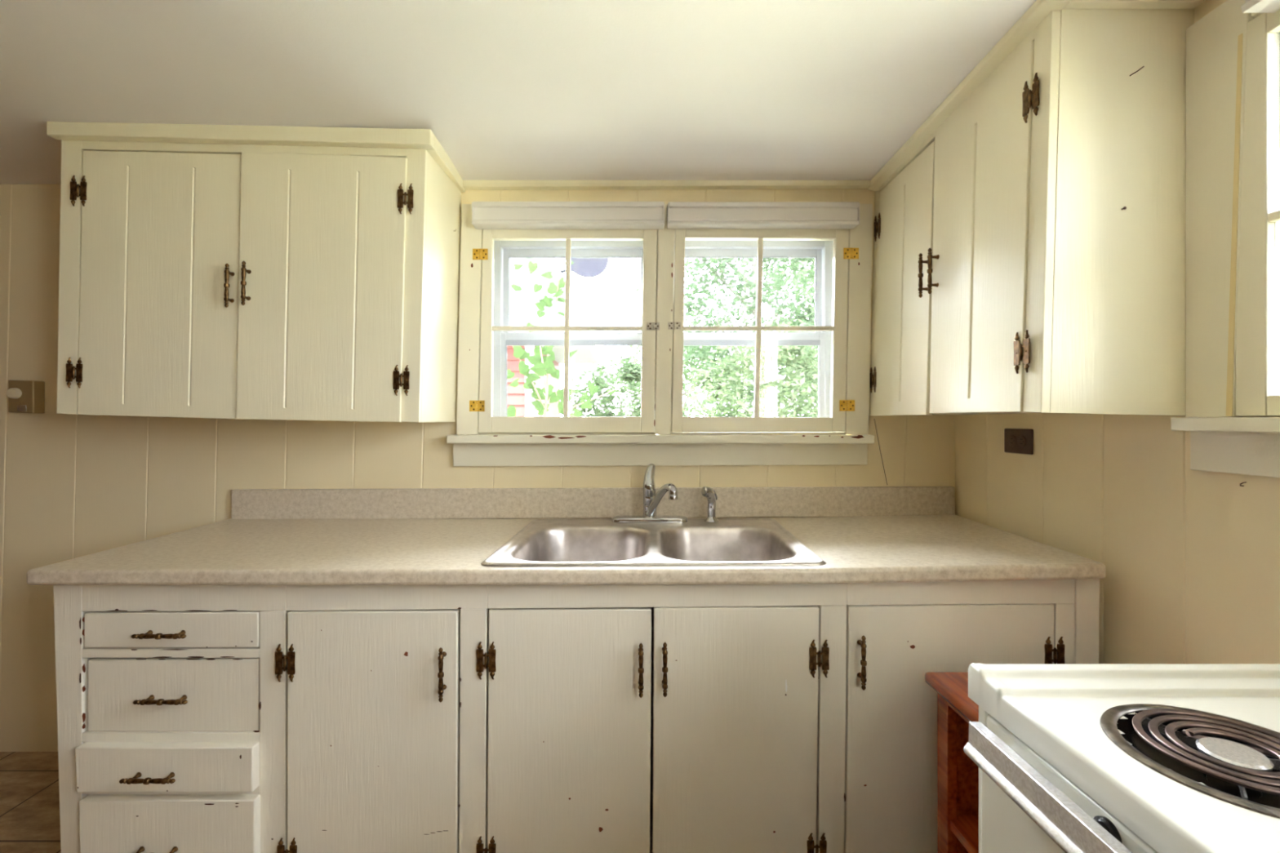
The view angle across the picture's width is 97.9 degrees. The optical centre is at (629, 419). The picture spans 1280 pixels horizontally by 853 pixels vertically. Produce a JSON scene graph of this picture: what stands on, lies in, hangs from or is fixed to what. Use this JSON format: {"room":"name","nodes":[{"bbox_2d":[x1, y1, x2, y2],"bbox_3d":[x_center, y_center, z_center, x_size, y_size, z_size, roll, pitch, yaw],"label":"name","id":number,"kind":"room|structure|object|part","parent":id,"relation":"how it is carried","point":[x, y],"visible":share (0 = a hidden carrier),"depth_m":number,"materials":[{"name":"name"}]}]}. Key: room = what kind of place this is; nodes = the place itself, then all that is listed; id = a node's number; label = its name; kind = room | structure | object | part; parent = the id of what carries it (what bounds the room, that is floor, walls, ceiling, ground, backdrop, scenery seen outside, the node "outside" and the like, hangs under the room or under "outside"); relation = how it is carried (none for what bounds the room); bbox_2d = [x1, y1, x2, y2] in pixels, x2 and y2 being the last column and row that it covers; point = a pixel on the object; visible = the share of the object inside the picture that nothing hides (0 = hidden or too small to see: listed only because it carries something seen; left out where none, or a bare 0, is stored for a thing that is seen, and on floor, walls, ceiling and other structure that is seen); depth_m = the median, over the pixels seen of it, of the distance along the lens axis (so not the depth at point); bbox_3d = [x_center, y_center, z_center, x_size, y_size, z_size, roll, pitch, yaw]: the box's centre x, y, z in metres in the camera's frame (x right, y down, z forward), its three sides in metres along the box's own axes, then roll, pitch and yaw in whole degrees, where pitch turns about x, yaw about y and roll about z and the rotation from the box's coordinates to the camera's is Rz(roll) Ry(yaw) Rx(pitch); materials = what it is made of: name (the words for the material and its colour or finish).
{"room":"kitchen","nodes":[
{"label":"kitchen","id":0,"kind":"room"},
{"bbox_2d":[0,751,61,852],"bbox_3d":[-1.025,1.195,-0.247,4.550,0.080,4.605,0,0,0],"label":"floor","id":1,"kind":"structure","parent":0,"point":[30,821],"depth_m":1.68,"materials":[{"name":"tile"}]},
{"bbox_2d":[53,578,1099,852],"bbox_3d":[-0.126,0.758,1.586,2.429,0.793,0.687,0,0,0],"label":"base cabinet","id":2,"kind":"object","parent":1,"relation":"on","point":[590,718],"visible":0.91,"depth_m":1.29,"materials":[{"name":"white paint"}]},
{"bbox_3d":[-1.082,0.811,1.257,0.125,0.014,0.029,0,0,0],"label":"handle","id":3,"kind":"part","parent":2,"relation":"part of","materials":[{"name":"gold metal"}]},
{"bbox_3d":[-1.078,0.984,1.261,0.125,0.014,0.029,0,0,0],"label":"handle","id":4,"kind":"part","parent":2,"relation":"part of","materials":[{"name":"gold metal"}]},
{"bbox_3d":[-1.076,0.496,1.280,0.125,0.014,0.029,0,0,0],"label":"handle","id":5,"kind":"part","parent":2,"relation":"part of","materials":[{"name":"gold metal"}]},
{"bbox_3d":[-1.076,0.649,1.285,0.125,0.014,0.029,0,0,0],"label":"handle","id":6,"kind":"part","parent":2,"relation":"part of","materials":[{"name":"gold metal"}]},
{"bbox_3d":[-1.064,0.801,1.290,0.406,0.104,0.042,0,0,0],"label":"drawer","id":7,"kind":"part","parent":2,"relation":"part of","materials":[{"name":"white paint"}]},
{"bbox_3d":[-1.061,0.962,1.294,0.403,0.178,0.042,0,0,0],"label":"drawer","id":8,"kind":"part","parent":2,"relation":"part of","materials":[{"name":"white paint"}]},
{"bbox_3d":[-1.066,0.490,1.302,0.406,0.083,0.020,0,0,0],"label":"drawer","id":9,"kind":"part","parent":2,"relation":"part of","materials":[{"name":"white paint"}]},
{"bbox_3d":[-1.063,0.643,1.307,0.405,0.172,0.021,0,0,0],"label":"drawer","id":10,"kind":"part","parent":2,"relation":"part of","materials":[{"name":"white paint"}]},
{"bbox_3d":[-0.597,0.746,1.300,0.394,0.601,0.021,0,0,0],"label":"door","id":11,"kind":"part","parent":2,"relation":"part of","materials":[{"name":"white paint"}]},
{"bbox_3d":[-0.430,0.582,1.276,0.014,0.125,0.029,0,0,0],"label":"handle","id":12,"kind":"part","parent":2,"relation":"part of","materials":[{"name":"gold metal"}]},
{"bbox_2d":[26,486,1105,585],"bbox_3d":[-0.130,0.305,1.598,2.510,0.146,0.672,0,0,0],"label":"countertop","id":13,"kind":"structure","parent":2,"relation":"on","point":[863,535],"depth_m":1.51,"materials":[{"name":"laminate"}]},
{"bbox_2d":[480,518,826,566],"bbox_3d":[0.069,0.417,1.587,0.838,0.168,0.591,0,0,0],"label":"sink","id":14,"kind":"object","parent":13,"relation":"in","point":[543,542],"visible":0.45,"depth_m":1.74,"materials":[{"name":"silver metal"}]},
{"bbox_2d":[611,463,688,523],"bbox_3d":[0.067,0.245,1.769,0.252,0.194,0.220,0,0,0],"label":"faucet","id":15,"kind":"object","parent":14,"relation":"on","point":[651,499],"visible":1,"depth_m":1.82,"materials":[{"name":"silver metal"}]},
{"bbox_3d":[0.066,0.203,1.849,0.046,0.111,0.060,0,0,0],"label":"lever","id":16,"kind":"part","parent":15,"relation":"part of","materials":[{"name":"silver metal"}]},
{"bbox_3d":[0.067,0.332,1.845,0.252,0.020,0.056,0,0,0],"label":"plate","id":17,"kind":"part","parent":15,"relation":"part of","materials":[{"name":"silver metal"}]},
{"bbox_3d":[0.097,0.255,1.746,0.027,0.123,0.187,0,0,-23],"label":"spout","id":18,"kind":"part","parent":15,"relation":"part of","materials":[{"name":"silver metal"}]},
{"bbox_2d":[701,486,719,522],"bbox_3d":[0.265,0.281,1.841,0.062,0.122,0.048,0,0,-38],"label":"sprayer","id":19,"kind":"object","parent":14,"relation":"on","point":[709,493],"visible":1,"depth_m":1.83,"materials":[{"name":"silver metal"}]},
{"bbox_3d":[-0.141,0.747,1.305,0.383,0.608,0.021,0,0,0],"label":"door","id":20,"kind":"part","parent":2,"relation":"part of","materials":[{"name":"white paint"}]},
{"bbox_3d":[0.026,0.574,1.281,0.014,0.125,0.029,0,0,0],"label":"handle","id":21,"kind":"part","parent":2,"relation":"part of","materials":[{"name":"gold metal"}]},
{"bbox_3d":[0.081,0.570,1.277,0.014,0.125,0.029,0,0,0],"label":"handle","id":22,"kind":"part","parent":2,"relation":"part of","materials":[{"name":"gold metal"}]},
{"bbox_3d":[0.246,0.742,1.301,0.386,0.611,0.021,0,0,0],"label":"door","id":23,"kind":"part","parent":2,"relation":"part of","materials":[{"name":"white paint"}]},
{"bbox_3d":[0.534,0.556,1.280,0.014,0.125,0.029,0,0,0],"label":"handle","id":24,"kind":"part","parent":2,"relation":"part of","materials":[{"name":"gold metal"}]},
{"bbox_3d":[0.745,0.740,1.304,0.485,0.620,0.021,0,0,0],"label":"door","id":25,"kind":"part","parent":2,"relation":"part of","materials":[{"name":"white paint"}]},
{"bbox_2d":[924,671,978,852],"bbox_3d":[0.875,0.855,1.016,0.451,0.600,0.432,0,0,0],"label":"shelf unit","id":26,"kind":"object","parent":1,"relation":"on","point":[957,775],"visible":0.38,"depth_m":1.19,"materials":[{"name":"brown wood"}]},
{"bbox_3d":[0.683,0.868,1.010,0.020,0.574,0.420,0,0,0],"label":"frame","id":27,"kind":"part","parent":26,"relation":"part of","materials":[{"name":"brown wood"}]},
{"bbox_3d":[0.884,0.868,1.207,0.413,0.574,0.022,0,0,0],"label":"panel","id":28,"kind":"part","parent":26,"relation":"part of","materials":[{"name":"brown wood"}]},
{"bbox_2d":[963,662,1279,852],"bbox_3d":[0.773,0.740,0.402,0.683,0.831,0.763,0,0,0],"label":"electric stove","id":29,"kind":"object","parent":1,"relation":"on","point":[1069,757],"visible":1,"depth_m":0.62,"materials":[{"name":"white metal"}]},
{"bbox_3d":[0.484,0.692,0.403,0.012,0.447,0.716,0,0,0],"label":"oven door","id":30,"kind":"part","parent":29,"relation":"part of","materials":[{"name":"white metal"}]},
{"bbox_3d":[0.455,0.414,0.391,0.046,0.046,0.662,0,0,0],"label":"handle","id":31,"kind":"part","parent":29,"relation":"part of","materials":[{"name":"silver metal"}]},
{"bbox_3d":[0.484,0.428,0.397,0.012,0.068,0.704,0,0,0],"label":"control panel","id":32,"kind":"part","parent":29,"relation":"part of","materials":[{"name":"white metal"}]},
{"bbox_3d":[0.466,0.414,0.555,0.022,0.031,0.031,0,0,0],"label":"control knob","id":33,"kind":"part","parent":29,"relation":"part of","materials":[{"name":"black plastic"}]},
{"bbox_2d":[0,184,955,751],"bbox_3d":[-1.005,0.147,1.990,4.490,2.015,0.110,0,0,0],"label":"wall","id":34,"kind":"structure","parent":0,"point":[72,486],"depth_m":1.94,"materials":[{"name":"beige paint"}]},
{"bbox_2d":[6,380,44,413],"bbox_3d":[-2.072,-0.077,1.907,0.086,0.114,0.054,0,0,0],"label":"light switch","id":35,"kind":"object","parent":34,"relation":"attached to","point":[24,396],"visible":1,"depth_m":1.90,"materials":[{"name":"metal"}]},
{"bbox_3d":[-2.088,-0.089,1.888,0.042,0.037,0.016,0,0,0],"label":"knob","id":36,"kind":"part","parent":35,"relation":"part of","materials":[{"name":"beige plastic"}]},
{"bbox_2d":[46,121,465,422],"bbox_3d":[-1.100,-0.415,1.746,1.082,0.848,0.376,0,0,0],"label":"upper cabinet","id":37,"kind":"object","parent":34,"relation":"attached to","point":[246,272],"visible":1,"depth_m":1.59,"materials":[{"name":"beige paint"}]},
{"bbox_3d":[-1.346,-0.386,1.602,0.468,0.769,0.018,0,0,0],"label":"door","id":38,"kind":"part","parent":37,"relation":"part of","materials":[{"name":"beige paint"}]},
{"bbox_3d":[-1.137,-0.378,1.579,0.014,0.125,0.029,1,0,0],"label":"handle","id":39,"kind":"part","parent":37,"relation":"part of","materials":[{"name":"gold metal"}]},
{"bbox_3d":[-1.085,-0.383,1.573,0.014,0.125,0.029,1,0,0],"label":"handle","id":40,"kind":"part","parent":37,"relation":"part of","materials":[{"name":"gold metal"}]},
{"bbox_3d":[-1.099,-0.806,1.750,1.080,0.066,0.369,0,0,0],"label":"moulding","id":41,"kind":"part","parent":37,"relation":"part of","materials":[{"name":"beige paint"}]},
{"bbox_3d":[-0.879,-0.377,1.599,0.484,0.770,0.024,0,0,0],"label":"door","id":42,"kind":"part","parent":37,"relation":"part of","materials":[{"name":"beige paint"}]},
{"bbox_2d":[469,229,659,434],"bbox_3d":[-0.224,-0.302,1.992,0.652,0.716,0.166,0,0,0],"label":"window","id":43,"kind":"structure","parent":34,"relation":"in","point":[499,246],"depth_m":1.92,"materials":[{"name":"paint"}]},
{"bbox_3d":[-0.213,-0.302,2.045,0.609,0.704,0.050,0,0,0],"label":"frame","id":44,"kind":"part","parent":43,"relation":"part of","materials":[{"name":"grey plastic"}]},
{"bbox_3d":[-0.201,-0.143,2.032,0.537,0.346,0.020,0,0,0],"label":"sash","id":45,"kind":"part","parent":43,"relation":"part of","materials":[{"name":"grey plastic"}]},
{"bbox_3d":[-0.201,-0.454,2.056,0.529,0.348,0.020,0,0,0],"label":"sash","id":46,"kind":"part","parent":43,"relation":"part of","materials":[{"name":"clear glass"}]},
{"bbox_3d":[-0.201,-0.278,2.020,0.497,0.020,0.004,0,0,0],"label":"check rail","id":47,"kind":"part","parent":43,"relation":"part of","materials":[{"name":"grey wood"}]},
{"bbox_2d":[471,201,664,229],"bbox_3d":[-0.206,-0.692,1.890,0.646,0.077,0.050,0,0,0],"label":"roller shade","id":48,"kind":"object","parent":34,"relation":"attached to","point":[485,215],"visible":1,"depth_m":1.87,"materials":[{"name":"white fabric"}]},
{"bbox_2d":[231,486,955,519],"bbox_3d":[-0.126,0.289,1.925,2.491,0.114,0.019,0,0,0],"label":"backsplash","id":49,"kind":"structure","parent":34,"relation":"attached to","point":[826,501],"depth_m":1.91,"materials":[{"name":"laminate"}]},
{"bbox_2d":[453,443,867,466],"bbox_3d":[0.105,0.121,1.927,1.428,0.082,0.017,0,0,0],"label":"trim","id":50,"kind":"structure","parent":34,"relation":"attached to","point":[464,454],"depth_m":1.92,"materials":[{"name":"paint"}]},
{"bbox_2d":[446,434,874,443],"bbox_3d":[0.103,0.067,1.901,1.436,0.028,0.068,0,0,0],"label":"window sill","id":51,"kind":"structure","parent":34,"relation":"attached to","point":[453,438],"depth_m":1.87,"materials":[{"name":"paint"}]},
{"bbox_2d":[456,204,872,434],"bbox_3d":[0.119,-0.345,1.925,1.432,0.793,0.021,0,0,0],"label":"trim","id":52,"kind":"structure","parent":34,"relation":"attached to","point":[859,298],"depth_m":1.92,"materials":[{"name":"paint"}]},
{"bbox_2d":[462,180,870,190],"bbox_3d":[0.135,-0.825,1.918,1.416,0.060,0.034,0,0,0],"label":"trim","id":53,"kind":"structure","parent":34,"relation":"attached to","point":[467,184],"depth_m":1.90,"materials":[{"name":"beige paint"}]},
{"bbox_2d":[667,228,858,434],"bbox_3d":[0.459,-0.304,1.992,0.655,0.720,0.166,0,0,0],"label":"window","id":54,"kind":"structure","parent":34,"relation":"in","point":[830,250],"depth_m":1.92,"materials":[{"name":"paint"}]},
{"bbox_3d":[0.434,-0.278,2.020,0.511,0.020,0.004,0,0,0],"label":"check rail","id":55,"kind":"part","parent":54,"relation":"part of","materials":[{"name":"grey wood"}]},
{"bbox_3d":[0.434,-0.454,2.056,0.544,0.348,0.020,0,0,0],"label":"sash","id":56,"kind":"part","parent":54,"relation":"part of","materials":[{"name":"grey plastic"}]},
{"bbox_3d":[0.434,-0.143,2.032,0.552,0.346,0.020,0,0,0],"label":"sash","id":57,"kind":"part","parent":54,"relation":"part of","materials":[{"name":"grey plastic"}]},
{"bbox_2d":[666,201,859,228],"bbox_3d":[0.450,-0.692,1.890,0.643,0.074,0.050,0,0,0],"label":"roller shade","id":58,"kind":"object","parent":34,"relation":"attached to","point":[680,215],"visible":1,"depth_m":1.87,"materials":[{"name":"white fabric"}]},
{"bbox_2d":[874,419,887,484],"bbox_3d":[0.870,0.112,1.931,0.047,0.230,0.002,0,0,0],"label":"wire","id":59,"kind":"object","parent":34,"relation":"attached to","point":[874,420],"visible":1,"depth_m":1.93,"materials":[{"name":"brown plastic"}]},
{"bbox_2d":[0,0,1035,184],"bbox_3d":[-1.025,-0.908,-0.297,4.550,0.184,4.505,0,0,0],"label":"ceiling","id":60,"kind":"structure","parent":0,"point":[509,90],"depth_m":1.34,"materials":[{"name":"paint"}]},
{"bbox_2d":[955,0,1279,663],"bbox_3d":[1.186,0.147,-0.258,0.110,2.015,4.385,0,0,0],"label":"wall","id":61,"kind":"structure","parent":0,"point":[1191,558],"depth_m":1.22,"materials":[{"name":"beige paint"}]},
{"bbox_2d":[1004,428,1033,454],"bbox_3d":[1.126,0.063,1.616,0.009,0.072,0.115,0,0,0],"label":"electrical outlet","id":62,"kind":"object","parent":61,"relation":"attached to","point":[1019,441],"visible":1,"depth_m":1.61,"materials":[{"name":"brown plastic"}]},
{"bbox_2d":[1008,435,1016,446],"bbox_3d":[1.123,0.063,1.636,0.002,0.034,0.034,0,0,0],"label":"socket","id":63,"kind":"object","parent":62,"relation":"attached to","point":[1011,438],"depth_m":1.63,"materials":[{"name":"black plastic"}]},
{"bbox_2d":[1017,435,1026,447],"bbox_3d":[1.123,0.063,1.596,0.002,0.034,0.034,0,0,0],"label":"socket","id":64,"kind":"object","parent":62,"relation":"attached to","point":[1021,439],"depth_m":1.59,"materials":[{"name":"black plastic"}]},
{"bbox_2d":[867,0,1204,416],"bbox_3d":[0.968,-0.426,1.517,0.325,0.837,0.852,0,0,0],"label":"upper cabinet","id":65,"kind":"object","parent":61,"relation":"attached to","point":[1011,275],"visible":1,"depth_m":1.12,"materials":[{"name":"beige paint"}]},
{"bbox_3d":[0.847,-0.395,1.725,0.043,0.766,0.345,0,0,0],"label":"door","id":66,"kind":"part","parent":65,"relation":"part of","materials":[{"name":"beige paint"}]},
{"bbox_3d":[0.823,-0.404,1.562,0.029,0.125,0.014,0,0,0],"label":"handle","id":67,"kind":"part","parent":65,"relation":"part of","materials":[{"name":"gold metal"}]},
{"bbox_3d":[0.820,-0.402,1.507,0.029,0.125,0.014,0,0,0],"label":"handle","id":68,"kind":"part","parent":65,"relation":"part of","materials":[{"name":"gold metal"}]},
{"bbox_3d":[0.847,-0.420,1.529,0.041,0.816,0.828,0,0,0],"label":"frame","id":69,"kind":"part","parent":65,"relation":"part of","materials":[{"name":"beige paint"}]},
{"bbox_3d":[0.842,-0.405,1.355,0.043,0.779,0.375,0,0,0],"label":"door","id":70,"kind":"part","parent":65,"relation":"part of","materials":[{"name":"beige paint"}]},
{"bbox_3d":[0.986,-0.026,1.532,0.289,0.022,0.798,0,0,0],"label":"panel","id":71,"kind":"part","parent":65,"relation":"part of","materials":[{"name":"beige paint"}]},
{"bbox_3d":[0.971,-0.815,1.512,0.316,0.048,0.841,0,0,0],"label":"moulding","id":72,"kind":"part","parent":65,"relation":"part of","materials":[{"name":"beige paint"}]},
{"bbox_3d":[0.986,-0.426,1.124,0.289,0.837,0.018,0,0,0],"label":"panel","id":73,"kind":"part","parent":65,"relation":"part of","materials":[{"name":"beige paint"}]},
{"bbox_2d":[1171,0,1279,477],"bbox_3d":[1.138,-0.340,0.607,0.156,0.880,1.014,0,0,0],"label":"window","id":74,"kind":"structure","parent":61,"relation":"in","point":[1233,55],"depth_m":1.02,"materials":[{"name":"paint"}]},
{"bbox_3d":[1.121,-0.392,0.622,0.020,0.776,0.984,0,0,0],"label":"casing","id":75,"kind":"part","parent":74,"relation":"part of","materials":[{"name":"paint"}]},
{"bbox_2d":[1240,0,1279,13],"bbox_3d":[1.080,-0.733,0.565,0.060,0.065,0.790,0,0,0],"label":"roller shade","id":76,"kind":"object","parent":74,"relation":"attached to","point":[1251,6],"visible":1,"depth_m":0.95,"materials":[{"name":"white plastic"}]},
{"bbox_3d":[1.127,-0.358,0.628,0.003,0.634,0.691,0,0,0],"label":"pane","id":77,"kind":"part","parent":74,"relation":"part of","materials":[{"name":"clear glass"}]},
{"label":"outside","id":78,"kind":"structure","parent":0,"visible":0},
{"bbox_3d":[0.000,1.805,10.000,60.000,0.100,80.000,0,0,0],"label":"lawn","id":79,"kind":"structure","parent":78,"visible":0},
{"bbox_2d":[506,257,602,416],"bbox_3d":[-1.662,-0.261,6.275,2.580,4.031,2.650,0,0,0],"label":"shed","id":80,"kind":"object","parent":79,"relation":"on","point":[521,313],"visible":0.04,"depth_m":4.95,"materials":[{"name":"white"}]},
{"bbox_2d":[560,257,608,277],"bbox_3d":[-0.500,-1.404,4.876,0.628,0.376,0.242,0,0,13],"label":"satellite dish","id":81,"kind":"object","parent":80,"relation":"attached to","point":[583,267],"visible":0.52,"depth_m":4.83,"materials":[{"name":"grey metal"}]},
{"bbox_2d":[506,257,620,416],"bbox_3d":[-0.399,0.395,2.918,0.570,2.723,0.464,0,0,36],"label":"tree","id":82,"kind":"object","parent":79,"relation":"on","point":[540,362],"visible":0.7,"depth_m":2.92,"materials":[{"name":"green plant"}]},
{"bbox_2d":[568,349,688,417],"bbox_3d":[-0.078,0.337,8.627,1.852,2.837,2.045,0,0,32],"label":"tree","id":83,"kind":"object","parent":79,"relation":"on","point":[633,372],"visible":0.38,"depth_m":8.31,"materials":[{"name":"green plant"}]},
{"bbox_2d":[607,324,754,417],"bbox_3d":[1.149,-0.181,11.887,3.310,3.878,3.253,0,0,0],"label":"tree","id":84,"kind":"object","parent":79,"relation":"on","point":[686,377],"visible":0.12,"depth_m":11.90,"materials":[{"name":"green plant"}]},
{"bbox_2d":[634,257,817,416],"bbox_3d":[1.640,-0.780,7.602,3.096,5.072,2.676,0,0,19],"label":"tree","id":85,"kind":"object","parent":79,"relation":"on","point":[750,306],"visible":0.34,"depth_m":7.36,"materials":[{"name":"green plant"}]},
{"bbox_2d":[687,318,817,417],"bbox_3d":[1.416,0.411,5.327,1.796,2.701,1.489,0,0,0],"label":"bush","id":86,"kind":"object","parent":79,"relation":"on","point":[708,378],"visible":0.53,"depth_m":5.18,"materials":[{"name":"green plant"}]},
{"bbox_2d":[728,257,817,417],"bbox_3d":[3.702,-1.214,9.820,3.933,5.944,3.220,0,0,0],"label":"tree","id":87,"kind":"object","parent":79,"relation":"on","point":[795,286],"visible":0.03,"depth_m":9.62,"materials":[{"name":"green plant"}]},
{"bbox_2d":[782,312,817,416],"bbox_3d":[2.462,0.213,5.863,1.719,3.092,1.724,0,0,0],"label":"tree","id":88,"kind":"object","parent":79,"relation":"on","point":[810,324],"visible":0.02,"depth_m":5.94,"materials":[{"name":"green plant"}]}
]}

